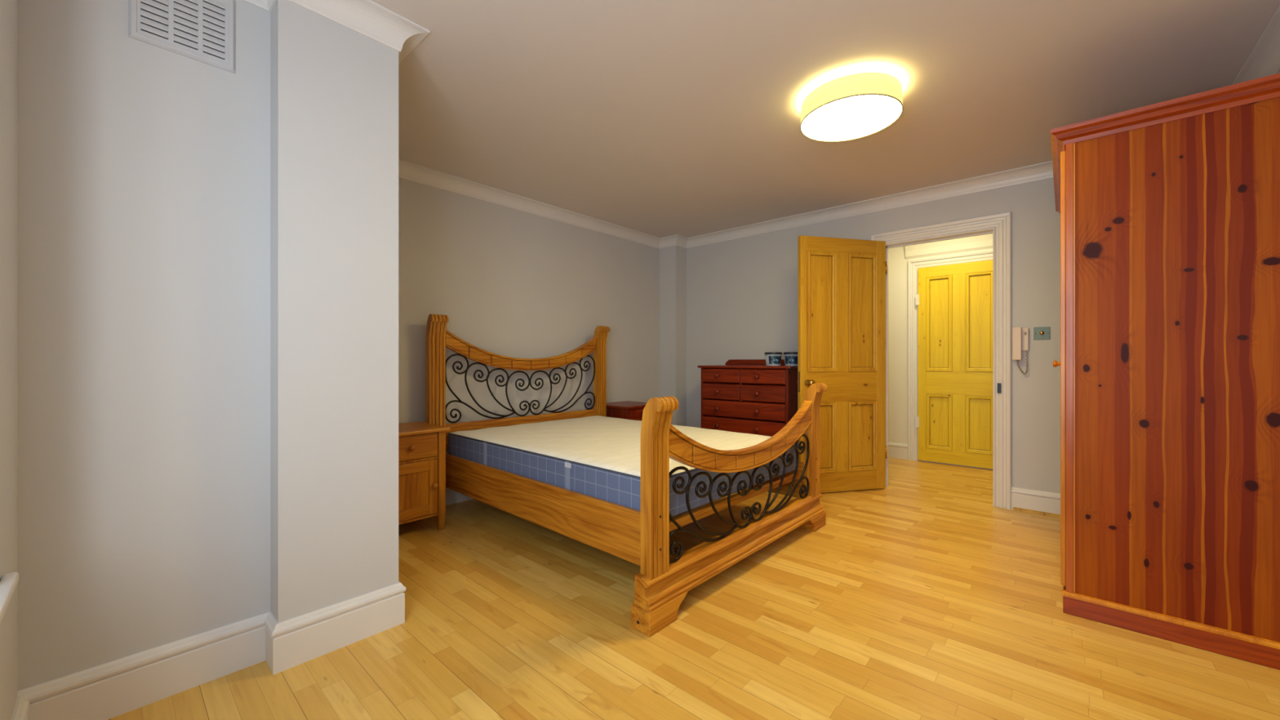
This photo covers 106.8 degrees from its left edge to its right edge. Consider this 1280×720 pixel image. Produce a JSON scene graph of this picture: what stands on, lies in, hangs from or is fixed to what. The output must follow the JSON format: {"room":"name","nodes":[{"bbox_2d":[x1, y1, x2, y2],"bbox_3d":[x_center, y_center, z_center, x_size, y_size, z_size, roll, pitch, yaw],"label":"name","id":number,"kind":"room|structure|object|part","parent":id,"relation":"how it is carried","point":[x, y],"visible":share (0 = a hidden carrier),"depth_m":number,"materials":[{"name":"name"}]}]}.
{"room":"bedroom","nodes":[
{"label":"bedroom","id":0,"kind":"room"},
{"bbox_2d":[17,0,398,690],"bbox_3d":[-1.941,-0.135,1.944,1.515,2.370,1.235,0,0,42],"label":"wall","id":1,"kind":"structure","parent":0,"point":[208,255],"depth_m":1.54,"materials":[{"name":"grey paint"}]},
{"bbox_2d":[0,0,18,719],"bbox_3d":[-0.731,-0.135,0.248,2.780,2.370,0.324,0,0,42],"label":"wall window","id":2,"kind":"structure","parent":1,"relation":"in","point":[8,8],"depth_m":1.16,"materials":[{"name":"grey paint"}]},
{"bbox_2d":[128,0,235,73],"bbox_3d":[-1.453,-1.095,1.516,0.012,0.246,0.246,0,0,42],"label":"air vent","id":3,"kind":"object","parent":1,"relation":"in","point":[203,31],"visible":1,"depth_m":1.52,"materials":[{"name":"white plastic"}]},
{"bbox_2d":[17,581,406,719],"bbox_3d":[-1.770,0.970,2.006,1.386,0.160,0.956,0,0,42],"label":"baseboard","id":4,"kind":"structure","parent":1,"relation":"attached to","point":[114,688],"depth_m":1.55,"materials":[{"name":"white paint"}]},
{"bbox_2d":[11,487,473,719],"bbox_3d":[0.369,0.975,2.412,4.030,0.150,4.415,0,0,42],"label":"baseboard","id":5,"kind":"structure","parent":1,"relation":"attached to","point":[21,707],"depth_m":1.27,"materials":[{"name":"white paint"}]},
{"bbox_2d":[242,0,1279,248],"bbox_3d":[0.369,-1.276,2.412,4.030,0.088,4.415,0,0,42],"label":"trim","id":6,"kind":"structure","parent":1,"relation":"attached to","point":[369,19],"depth_m":3.41,"materials":[{"name":"white paint"}]},
{"bbox_2d":[398,177,686,453],"bbox_3d":[-0.753,-0.135,4.119,0.380,2.370,3.590,0,0,42],"label":"wall","id":7,"kind":"structure","parent":0,"point":[508,282],"depth_m":3.95,"materials":[{"name":"grey paint"}]},
{"bbox_2d":[107,457,1279,719],"bbox_3d":[0.734,1.080,2.820,4.330,0.060,6.380,0,0,42],"label":"floor","id":8,"kind":"structure","parent":0,"point":[917,597],"depth_m":1.78,"materials":[{"name":"brown wood"}]},
{"bbox_2d":[398,421,450,529],"bbox_3d":[-1.489,0.734,2.921,0.434,0.632,0.464,0,0,42],"label":"nightstand","id":9,"kind":"object","parent":8,"relation":"on","point":[421,445],"visible":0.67,"depth_m":2.85,"materials":[{"name":"orange wood"}]},
{"bbox_3d":[-1.338,0.515,2.786,0.030,0.032,0.032,0,0,42],"label":"knob","id":10,"kind":"part","parent":9,"relation":"part of","materials":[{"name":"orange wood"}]},
{"bbox_3d":[-1.359,0.773,2.805,0.006,0.221,0.234,0,0,42],"label":"door","id":11,"kind":"part","parent":9,"relation":"part of","materials":[{"name":"orange wood"}]},
{"bbox_3d":[-1.357,0.908,2.803,0.016,0.062,0.223,0,0,42],"label":"door rail","id":12,"kind":"part","parent":9,"relation":"part of","materials":[{"name":"orange wood"}]},
{"bbox_3d":[-1.357,0.639,2.803,0.016,0.062,0.223,0,0,42],"label":"door rail","id":13,"kind":"part","parent":9,"relation":"part of","materials":[{"name":"orange wood"}]},
{"bbox_3d":[-1.358,0.516,2.804,0.024,0.145,0.324,0,0,42],"label":"drawer","id":14,"kind":"part","parent":9,"relation":"part of","materials":[{"name":"orange wood"}]},
{"bbox_3d":[-1.248,0.765,2.890,0.030,0.032,0.032,0,0,42],"label":"knob","id":15,"kind":"part","parent":9,"relation":"part of","materials":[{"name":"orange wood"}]},
{"bbox_3d":[-1.237,0.745,2.947,0.045,0.610,0.045,0,0,42],"label":"leg","id":16,"kind":"part","parent":9,"relation":"part of","materials":[{"name":"orange wood"}]},
{"bbox_2d":[426,313,827,636],"bbox_3d":[-0.139,0.370,3.111,2.101,1.360,1.681,0,0,43],"label":"frame","id":17,"kind":"object","parent":8,"relation":"on","point":[641,538],"visible":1,"depth_m":2.43,"materials":[{"name":"brown wood"}]},
{"bbox_3d":[-1.383,0.370,3.241,0.106,1.360,0.110,0,0,43],"label":"post","id":18,"kind":"part","parent":17,"relation":"part of","materials":[{"name":"brown wood"}]},
{"bbox_3d":[-0.885,0.538,3.809,0.033,0.184,1.400,0,0,43],"label":"headboard rail","id":19,"kind":"part","parent":17,"relation":"part of","materials":[{"name":"brown wood"}]},
{"bbox_3d":[-0.884,-0.066,3.808,0.052,0.297,1.400,0,0,43],"label":"curved rail","id":20,"kind":"part","parent":17,"relation":"part of","materials":[{"name":"brown wood"}]},
{"bbox_3d":[-0.639,0.757,2.618,1.953,0.225,0.025,0,0,43],"label":"rail","id":21,"kind":"part","parent":17,"relation":"part of","materials":[{"name":"brown wood"}]},
{"bbox_3d":[-0.352,0.370,4.344,0.106,1.360,0.110,0,0,43],"label":"post","id":22,"kind":"part","parent":17,"relation":"part of","materials":[{"name":"brown wood"}]},
{"bbox_2d":[448,415,798,516],"bbox_3d":[-0.164,0.588,3.145,1.911,0.198,1.394,0,0,43],"label":"mattress","id":23,"kind":"object","parent":17,"relation":"on","point":[597,456],"visible":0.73,"depth_m":2.69,"materials":[{"name":"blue fabric"}]},
{"bbox_3d":[0.078,0.503,1.882,0.106,0.715,0.110,0,0,43],"label":"post","id":24,"kind":"part","parent":17,"relation":"part of","materials":[{"name":"brown wood"}]},
{"bbox_3d":[0.575,0.904,2.445,0.089,0.121,1.660,0,0,43],"label":"footboard rail","id":25,"kind":"part","parent":17,"relation":"part of","materials":[{"name":"brown wood"}]},
{"bbox_3d":[0.518,0.725,2.497,0.030,0.040,1.376,0,0,43],"label":"cross rail","id":26,"kind":"part","parent":17,"relation":"part of","materials":[{"name":"brown wood"}]},
{"bbox_3d":[0.573,0.401,2.446,0.052,0.301,1.400,0,0,43],"label":"curved rail","id":27,"kind":"part","parent":17,"relation":"part of","materials":[{"name":"brown wood"}]},
{"bbox_3d":[0.320,0.757,3.644,1.953,0.225,0.025,0,0,43],"label":"rail","id":28,"kind":"part","parent":17,"relation":"part of","materials":[{"name":"brown wood"}]},
{"bbox_3d":[1.102,0.503,2.978,0.106,0.715,0.110,0,0,43],"label":"post","id":29,"kind":"part","parent":17,"relation":"part of","materials":[{"name":"brown wood"}]},
{"bbox_2d":[606,400,647,420],"bbox_3d":[-0.120,0.734,4.545,0.434,0.632,0.464,0,0,42],"label":"nightstand","id":30,"kind":"object","parent":8,"relation":"on","point":[629,410],"visible":0.16,"depth_m":4.37,"materials":[{"name":"red wood"}]},
{"bbox_3d":[-0.118,0.745,4.292,0.045,0.610,0.045,0,0,42],"label":"leg","id":31,"kind":"part","parent":30,"relation":"part of","materials":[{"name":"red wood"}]},
{"bbox_3d":[0.010,0.516,4.429,0.024,0.145,0.324,0,0,42],"label":"drawer","id":32,"kind":"part","parent":30,"relation":"part of","materials":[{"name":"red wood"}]},
{"bbox_2d":[697,359,797,436],"bbox_3d":[1.026,0.522,4.415,0.907,1.055,0.438,0,0,39],"label":"dresser","id":33,"kind":"object","parent":8,"relation":"on","point":[746,396],"visible":0.65,"depth_m":4.25,"materials":[{"name":"red wood"}]},
{"bbox_3d":[0.751,0.294,4.413,0.381,0.146,0.020,0,0,39],"label":"drawer","id":34,"kind":"part","parent":33,"relation":"part of","materials":[{"name":"red wood"}]},
{"bbox_3d":[0.751,0.146,4.413,0.381,0.130,0.020,0,0,39],"label":"drawer","id":35,"kind":"part","parent":33,"relation":"part of","materials":[{"name":"red wood"}]},
{"bbox_3d":[0.917,0.609,4.280,0.807,0.148,0.020,0,0,39],"label":"drawer","id":36,"kind":"part","parent":33,"relation":"part of","materials":[{"name":"red wood"}]},
{"bbox_3d":[0.917,0.451,4.280,0.807,0.148,0.020,0,0,39],"label":"drawer","id":37,"kind":"part","parent":33,"relation":"part of","materials":[{"name":"red wood"}]},
{"bbox_3d":[0.920,0.537,4.284,0.855,0.925,0.014,0,0,39],"label":"frame","id":38,"kind":"part","parent":33,"relation":"part of","materials":[{"name":"red wood"}]},
{"bbox_3d":[1.154,0.024,4.574,0.735,0.058,0.020,0,0,39],"label":"rail","id":39,"kind":"part","parent":33,"relation":"part of","materials":[{"name":"red wood"}]},
{"bbox_3d":[1.072,0.294,4.155,0.408,0.146,0.020,0,0,39],"label":"drawer","id":40,"kind":"part","parent":33,"relation":"part of","materials":[{"name":"red wood"}]},
{"bbox_3d":[1.072,0.146,4.155,0.408,0.130,0.020,0,0,39],"label":"drawer","id":41,"kind":"part","parent":33,"relation":"part of","materials":[{"name":"red wood"}]},
{"bbox_2d":[764,351,782,365],"bbox_3d":[1.191,-0.008,4.244,0.154,0.122,0.154,0,0,30],"label":"tub","id":42,"kind":"object","parent":33,"relation":"on","point":[772,358],"visible":0.88,"depth_m":4.18,"materials":[{"name":"white plastic"}]},
{"bbox_3d":[1.191,-0.060,4.244,0.154,0.018,0.154,0,0,30],"label":"lid","id":43,"kind":"part","parent":42,"relation":"part of","materials":[{"name":"grey plastic"}]},
{"bbox_2d":[783,351,797,365],"bbox_3d":[1.349,-0.008,4.203,0.154,0.122,0.154,0,0,-31],"label":"tub","id":44,"kind":"object","parent":33,"relation":"on","point":[790,357],"visible":0.68,"depth_m":4.14,"materials":[{"name":"white plastic"}]},
{"bbox_3d":[1.349,-0.060,4.203,0.154,0.018,0.154,0,0,-31],"label":"lid","id":45,"kind":"part","parent":44,"relation":"part of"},
{"bbox_2d":[1049,73,1279,670],"bbox_3d":[2.410,0.046,2.278,0.650,2.008,1.396,0,0,42],"label":"wardrobe","id":46,"kind":"object","parent":8,"relation":"on","point":[1169,211],"visible":1,"depth_m":1.77,"materials":[{"name":"brown wood"}]},
{"bbox_3d":[2.158,0.020,2.457,0.034,0.036,0.036,0,0,42],"label":"knob","id":47,"kind":"part","parent":46,"relation":"part of","materials":[{"name":"orange wood"}]},
{"bbox_3d":[1.990,0.035,2.233,0.016,1.830,0.624,0,0,42],"label":"door","id":48,"kind":"part","parent":46,"relation":"part of","materials":[{"name":"orange wood"}]},
{"bbox_3d":[1.787,0.036,1.976,0.024,1.872,0.026,0,0,42],"label":"corner post","id":49,"kind":"part","parent":46,"relation":"part of","materials":[{"name":"orange wood"}]},
{"bbox_3d":[2.411,-0.926,2.277,0.648,0.063,1.396,0,0,42],"label":"cornice","id":50,"kind":"part","parent":46,"relation":"part of","materials":[{"name":"orange wood"}]},
{"bbox_2d":[370,0,1279,237],"bbox_3d":[0.269,-1.370,2.301,4.330,0.100,4.716,0,0,42],"label":"ceiling","id":51,"kind":"structure","parent":0,"point":[660,118],"depth_m":2.28,"materials":[{"name":"white paint"}]},
{"bbox_2d":[800,71,903,142],"bbox_3d":[1.042,-1.255,2.362,0.467,0.130,0.467,0,0,42],"label":"ceiling light","id":52,"kind":"object","parent":51,"relation":"attached to","point":[853,106],"visible":1,"depth_m":2.27,"materials":[{"name":"yellow"}]},
{"bbox_2d":[800,94,902,141],"bbox_3d":[1.042,-1.196,2.362,0.456,0.003,0.456,0,0,42],"label":"diffuser","id":53,"kind":"object","parent":52,"relation":"attached to","point":[838,117],"depth_m":2.34,"materials":[{"name":"white plastic"}]},
{"bbox_2d":[686,177,1060,493],"bbox_3d":[1.935,-0.260,4.047,4.180,2.620,0.110,0,0,42],"label":"wall","id":54,"kind":"structure","parent":0,"point":[742,292],"depth_m":3.79,"materials":[{"name":"grey paint"}]},
{"bbox_2d":[796,235,887,493],"bbox_3d":[1.619,0.038,3.790,0.786,2.007,0.196,0,0,-14],"label":"door","id":55,"kind":"structure","parent":54,"relation":"in","point":[842,282],"depth_m":3.77,"materials":[{"name":"brown wood"}]},
{"bbox_3d":[1.238,0.170,3.697,0.002,0.160,0.022,0,0,-14],"label":"lock plate","id":56,"kind":"part","parent":55,"relation":"part of","materials":[{"name":"gold metal"}]},
{"bbox_3d":[1.311,0.178,3.654,0.056,0.056,0.078,0,0,-14],"label":"knob","id":57,"kind":"part","parent":55,"relation":"part of","materials":[{"name":"gold metal"}]},
{"bbox_3d":[1.421,-0.381,3.741,0.257,0.943,0.012,0,0,-14],"label":"panel","id":58,"kind":"part","parent":55,"relation":"part of","materials":[{"name":"brown wood"}]},
{"bbox_3d":[1.426,-0.381,3.722,0.257,0.943,0.013,0,0,-14],"label":"moulding","id":59,"kind":"part","parent":55,"relation":"part of","materials":[{"name":"brown wood"}]},
{"bbox_3d":[1.421,0.607,3.741,0.257,0.557,0.012,0,0,-14],"label":"panel","id":60,"kind":"part","parent":55,"relation":"part of","materials":[{"name":"brown wood"}]},
{"bbox_3d":[1.426,0.607,3.722,0.257,0.557,0.013,0,0,-14],"label":"moulding","id":61,"kind":"part","parent":55,"relation":"part of","materials":[{"name":"brown wood"}]},
{"bbox_3d":[1.782,-0.381,3.829,0.267,0.943,0.012,0,0,-14],"label":"panel","id":62,"kind":"part","parent":55,"relation":"part of","materials":[{"name":"brown wood"}]},
{"bbox_3d":[1.782,0.607,3.829,0.267,0.557,0.012,0,0,-14],"label":"panel","id":63,"kind":"part","parent":55,"relation":"part of","materials":[{"name":"brown wood"}]},
{"bbox_3d":[1.787,-0.381,3.810,0.267,0.943,0.013,0,0,-14],"label":"moulding","id":64,"kind":"part","parent":55,"relation":"part of","materials":[{"name":"brown wood"}]},
{"bbox_3d":[1.787,0.607,3.810,0.267,0.557,0.013,0,0,-14],"label":"moulding","id":65,"kind":"part","parent":55,"relation":"part of","materials":[{"name":"brown wood"}]},
{"bbox_2d":[885,229,992,486],"bbox_3d":[2.316,0.049,3.705,0.749,2.002,0.110,0,0,42],"label":"trim","id":66,"kind":"structure","parent":54,"relation":"attached to","point":[987,232],"depth_m":3.94,"materials":[{"name":"white paint"}]},
{"bbox_2d":[870,211,1011,509],"bbox_3d":[2.269,0.003,3.653,0.925,2.094,0.030,0,0,42],"label":"trim","id":67,"kind":"structure","parent":54,"relation":"attached to","point":[1000,224],"depth_m":3.38,"materials":[{"name":"white paint"}]},
{"bbox_3d":[2.561,0.200,3.386,0.022,0.070,0.022,0,0,42],"label":"strike plate","id":68,"kind":"part","parent":67,"relation":"part of","materials":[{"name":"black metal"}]},
{"bbox_2d":[1012,326,1028,373],"bbox_3d":[2.640,-0.065,3.296,0.087,0.326,0.066,0,0,42],"label":"phone","id":69,"kind":"object","parent":54,"relation":"attached to","point":[1020,335],"visible":1,"depth_m":3.29,"materials":[{"name":"beige plastic"}]},
{"bbox_3d":[2.648,0.015,3.287,0.067,0.165,0.023,0,0,11],"label":"cord","id":70,"kind":"part","parent":69,"relation":"part of","materials":[{"name":"white plastic"}]},
{"bbox_2d":[1011,486,1060,514],"bbox_3d":[2.976,0.973,3.026,0.965,0.155,0.021,0,0,42],"label":"baseboard","id":71,"kind":"structure","parent":54,"relation":"attached to","point":[1022,498],"depth_m":3.25,"materials":[{"name":"white paint"}]},
{"bbox_2d":[1013,506,1060,517],"bbox_3d":[2.829,1.041,3.139,0.575,0.018,0.015,0,0,42],"label":"trim","id":72,"kind":"structure","parent":54,"relation":"attached to","point":[1014,508],"depth_m":3.24,"materials":[{"name":"brown wood"}]},
{"bbox_2d":[1033,326,1049,339],"bbox_3d":[2.739,-0.182,3.238,0.086,0.086,0.022,0,0,42],"label":"light switch","id":73,"kind":"object","parent":54,"relation":"attached to","point":[1039,333],"visible":1,"depth_m":3.24,"materials":[{"name":"metal"}]},
{"bbox_2d":[888,246,992,470],"bbox_3d":[3.306,-0.200,4.664,2.400,2.500,0.100,0,0,42],"label":"wall","id":74,"kind":"structure","parent":0,"point":[897,263],"depth_m":5.08,"materials":[{"name":"white paint"}]},
{"bbox_2d":[888,442,907,459],"bbox_3d":[2.644,0.970,5.176,0.530,0.160,0.021,0,0,42],"label":"baseboard","id":75,"kind":"structure","parent":74,"relation":"attached to","point":[900,451],"depth_m":5.07,"materials":[{"name":"white paint"}]},
{"bbox_2d":[905,233,992,259],"bbox_3d":[3.375,-1.258,4.375,1.712,0.385,0.240,0,0,42],"label":"trim","id":76,"kind":"structure","parent":74,"relation":"attached to","point":[981,242],"depth_m":4.75,"materials":[{"name":"white paint"}]},
{"bbox_2d":[907,249,992,460],"bbox_3d":[3.183,0.002,4.688,0.958,2.096,0.030,0,0,42],"label":"trim","id":77,"kind":"structure","parent":74,"relation":"attached to","point":[913,265],"depth_m":4.97,"materials":[{"name":"white paint"}]},
{"bbox_2d":[915,259,992,469],"bbox_3d":[3.172,0.043,4.693,0.788,1.986,0.052,0,0,42],"label":"door","id":78,"kind":"structure","parent":74,"relation":"in","point":[953,422],"depth_m":4.71,"materials":[{"name":"yellow wood"}]},
{"bbox_3d":[3.021,-0.370,4.802,0.225,0.960,0.013,0,0,42],"label":"moulding","id":79,"kind":"part","parent":78,"relation":"part of","materials":[{"name":"yellow wood"}]},
{"bbox_3d":[3.021,0.623,4.802,0.225,0.555,0.013,0,0,42],"label":"moulding","id":80,"kind":"part","parent":78,"relation":"part of","materials":[{"name":"yellow wood"}]},
{"bbox_3d":[3.034,-0.370,4.816,0.225,0.960,0.012,0,0,42],"label":"panel","id":81,"kind":"part","parent":78,"relation":"part of","materials":[{"name":"yellow wood"}]},
{"bbox_3d":[3.034,0.623,4.816,0.225,0.555,0.012,0,0,42],"label":"panel","id":82,"kind":"part","parent":78,"relation":"part of","materials":[{"name":"yellow wood"}]},
{"bbox_3d":[3.273,-0.370,4.576,0.230,0.960,0.013,0,0,42],"label":"moulding","id":83,"kind":"part","parent":78,"relation":"part of","materials":[{"name":"yellow wood"}]},
{"bbox_3d":[3.273,0.623,4.576,0.230,0.555,0.013,0,0,42],"label":"moulding","id":84,"kind":"part","parent":78,"relation":"part of","materials":[{"name":"yellow wood"}]},
{"bbox_3d":[3.286,-0.370,4.591,0.230,0.960,0.012,0,0,42],"label":"panel","id":85,"kind":"part","parent":78,"relation":"part of","materials":[{"name":"yellow wood"}]},
{"bbox_3d":[3.286,0.623,4.591,0.230,0.555,0.012,0,0,42],"label":"panel","id":86,"kind":"part","parent":78,"relation":"part of","materials":[{"name":"yellow wood"}]}
]}

